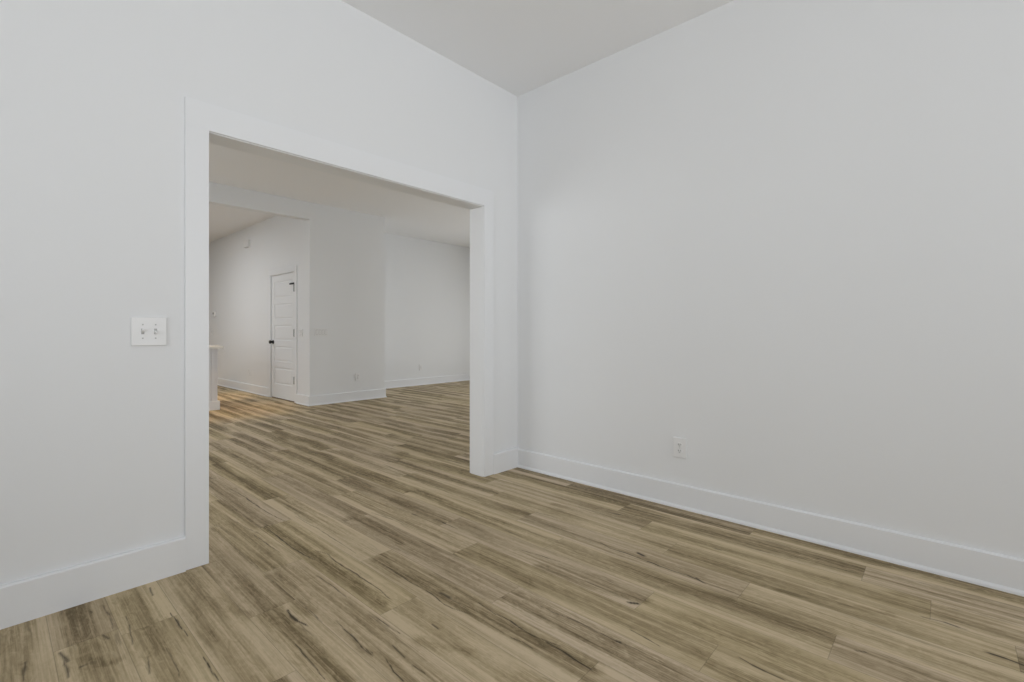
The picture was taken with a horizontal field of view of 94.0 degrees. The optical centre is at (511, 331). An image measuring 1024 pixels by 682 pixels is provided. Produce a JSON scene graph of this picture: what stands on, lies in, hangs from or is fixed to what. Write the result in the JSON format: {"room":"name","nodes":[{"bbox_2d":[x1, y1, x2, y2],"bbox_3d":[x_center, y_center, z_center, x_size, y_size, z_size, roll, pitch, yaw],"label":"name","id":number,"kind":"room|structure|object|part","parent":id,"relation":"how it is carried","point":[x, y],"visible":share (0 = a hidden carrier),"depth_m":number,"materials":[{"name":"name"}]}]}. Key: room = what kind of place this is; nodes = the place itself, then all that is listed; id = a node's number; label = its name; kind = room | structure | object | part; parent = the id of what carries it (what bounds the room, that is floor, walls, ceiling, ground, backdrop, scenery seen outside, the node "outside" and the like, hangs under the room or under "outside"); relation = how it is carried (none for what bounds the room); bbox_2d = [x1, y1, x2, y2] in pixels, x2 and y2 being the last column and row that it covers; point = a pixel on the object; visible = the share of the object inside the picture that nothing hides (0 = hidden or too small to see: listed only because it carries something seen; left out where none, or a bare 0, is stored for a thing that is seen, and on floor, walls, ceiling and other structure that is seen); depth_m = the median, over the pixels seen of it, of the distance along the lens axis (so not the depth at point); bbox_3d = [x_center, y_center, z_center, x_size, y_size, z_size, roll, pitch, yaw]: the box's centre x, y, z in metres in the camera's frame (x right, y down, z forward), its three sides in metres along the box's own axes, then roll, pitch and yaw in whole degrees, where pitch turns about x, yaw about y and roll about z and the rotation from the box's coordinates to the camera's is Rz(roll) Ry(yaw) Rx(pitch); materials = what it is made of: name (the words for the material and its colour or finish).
{"room":"empty living room","nodes":[
{"label":"empty living room","id":0,"kind":"room"},
{"bbox_2d":[0,0,516,584],"bbox_3d":[0.454,-0.418,4.492,0.132,3.050,10.750,0,0,42],"label":"wall","id":1,"kind":"structure","parent":0,"point":[93,92],"depth_m":2.07,"materials":[{"name":"paint"}]},
{"bbox_2d":[131,317,166,345],"bbox_3d":[-1.606,-0.003,2.116,0.025,0.126,0.128,0,0,42],"label":"light switch","id":2,"kind":"object","parent":1,"relation":"attached to","point":[145,331],"visible":1,"depth_m":2.12,"materials":[{"name":"white plastic"}]},
{"bbox_2d":[0,447,518,629],"bbox_3d":[-1.529,1.028,2.202,0.023,0.158,4.695,0,0,42],"label":"baseboard","id":3,"kind":"structure","parent":1,"relation":"attached to","point":[27,599],"depth_m":1.97,"materials":[{"name":"white paint"}]},
{"bbox_2d":[184,96,493,569],"bbox_3d":[-0.834,0.006,2.969,0.017,2.197,2.033,0,0,42],"label":"trim","id":4,"kind":"structure","parent":1,"relation":"attached to","point":[201,118],"depth_m":2.27,"materials":[{"name":"white paint"}]},
{"bbox_2d":[209,132,482,476],"bbox_3d":[-0.890,0.065,3.018,0.136,2.084,1.868,0,0,42],"label":"trim","id":5,"kind":"structure","parent":1,"relation":"attached to","point":[476,210],"depth_m":3.66,"materials":[{"name":"white paint"}]},
{"bbox_2d":[209,202,317,395],"bbox_3d":[-5.182,-0.418,9.204,5.940,3.050,0.130,0,0,42],"label":"wall","id":6,"kind":"structure","parent":0,"point":[238,275],"depth_m":8.50,"materials":[{"name":"paint"}]},
{"bbox_2d":[243,239,249,247],"bbox_3d":[-4.893,-1.628,8.816,0.210,0.130,0.054,0,0,42],"label":"door chime","id":7,"kind":"object","parent":6,"relation":"attached to","point":[246,243],"visible":1,"depth_m":8.76,"materials":[{"name":"white plastic"}]},
{"bbox_2d":[217,378,308,405],"bbox_3d":[-6.899,1.033,7.301,5.967,0.148,4.995,0,0,42],"label":"baseboard","id":8,"kind":"structure","parent":6,"relation":"attached to","point":[301,399],"depth_m":8.65,"materials":[{"name":"white paint"}]},
{"bbox_2d":[268,265,296,402],"bbox_3d":[-3.720,0.031,7.826,1.090,2.152,0.196,0,0,42],"label":"door","id":9,"kind":"structure","parent":6,"relation":"in","point":[282,281],"depth_m":7.80,"materials":[{"name":"white paint"}]},
{"bbox_3d":[-3.699,0.071,7.850,0.962,2.071,0.131,0,0,42],"label":"frame","id":10,"kind":"part","parent":9,"relation":"part of","materials":[{"name":"white paint"}]},
{"bbox_2d":[299,329,302,336],"bbox_3d":[-3.246,0.012,7.341,0.118,0.118,0.014,0,0,42],"label":"light switch","id":11,"kind":"object","parent":6,"relation":"attached to","point":[300,330],"visible":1,"depth_m":7.33,"materials":[{"name":"white plastic"}]},
{"bbox_2d":[209,182,469,394],"bbox_3d":[-3.175,-0.418,7.888,1.200,3.050,10.880,0,0,42],"label":"wall","id":12,"kind":"structure","parent":0,"point":[390,305],"depth_m":8.01,"materials":[{"name":"paint"}]},
{"bbox_2d":[315,328,327,335],"bbox_3d":[-2.906,0.000,7.282,0.014,0.108,0.189,0,0,42],"label":"light switch","id":13,"kind":"object","parent":12,"relation":"attached to","point":[318,331],"visible":1,"depth_m":7.28,"materials":[{"name":"white plastic"}]},
{"bbox_2d":[356,373,359,380],"bbox_3d":[-2.495,0.728,7.733,0.012,0.122,0.078,0,0,42],"label":"power outlet","id":14,"kind":"object","parent":12,"relation":"attached to","point":[357,374],"visible":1,"depth_m":7.73,"materials":[{"name":"white plastic"}]},
{"bbox_2d":[309,374,469,405],"bbox_3d":[0.093,1.033,8.182,5.373,0.148,5.782,0,0,42],"label":"baseboard","id":15,"kind":"structure","parent":12,"relation":"attached to","point":[315,400],"depth_m":8.00,"materials":[{"name":"white paint"}]},
{"bbox_2d":[209,0,733,247],"bbox_3d":[-1.179,-2.018,5.980,16.460,0.150,11.010,0,0,42],"label":"ceiling","id":16,"kind":"structure","parent":0,"point":[520,47],"depth_m":3.31,"materials":[{"name":"white paint"}]},
{"bbox_2d":[0,380,1023,681],"bbox_3d":[-1.179,1.107,5.980,16.200,0.001,10.750,0,0,42],"label":"floor","id":17,"kind":"structure","parent":0,"point":[352,541],"depth_m":1.99,"materials":[{"name":"wood"}]},
{"bbox_2d":[209,345,223,410],"bbox_3d":[-5.097,0.654,6.658,1.195,0.906,1.572,0,0,42],"label":"kitchen island","id":18,"kind":"object","parent":17,"relation":"on","point":[214,404],"visible":0.09,"depth_m":6.76,"materials":[{"name":"white paint"}]},
{"bbox_3d":[-5.001,1.043,6.562,0.906,0.128,1.500,0,0,42],"label":"island baseboard","id":19,"kind":"part","parent":18,"relation":"part of","materials":[{"name":"white paint"}]},
{"bbox_2d":[209,345,223,348],"bbox_3d":[-5.097,0.221,6.658,1.195,0.040,1.572,0,0,42],"label":"island countertop","id":20,"kind":"structure","parent":18,"relation":"on","point":[210,346],"depth_m":6.78,"materials":[{"name":"stone"}]},
{"bbox_2d":[517,0,1023,558],"bbox_3d":[2.240,-0.418,2.031,5.825,3.050,0.130,0,0,42],"label":"wall","id":21,"kind":"structure","parent":0,"point":[783,240],"depth_m":2.58,"materials":[{"name":"paint"}]},
{"bbox_2d":[673,437,686,458],"bbox_3d":[1.058,0.730,3.012,0.086,0.126,0.012,0,0,42],"label":"power outlet","id":22,"kind":"object","parent":21,"relation":"attached to","point":[679,444],"visible":1,"depth_m":3.01,"materials":[{"name":"white plastic"}]},
{"bbox_2d":[517,449,1023,596],"bbox_3d":[2.196,1.033,1.965,5.802,0.148,0.027,0,0,42],"label":"baseboard","id":23,"kind":"structure","parent":21,"relation":"attached to","point":[996,571],"depth_m":2.52,"materials":[{"name":"white paint"}]}
]}

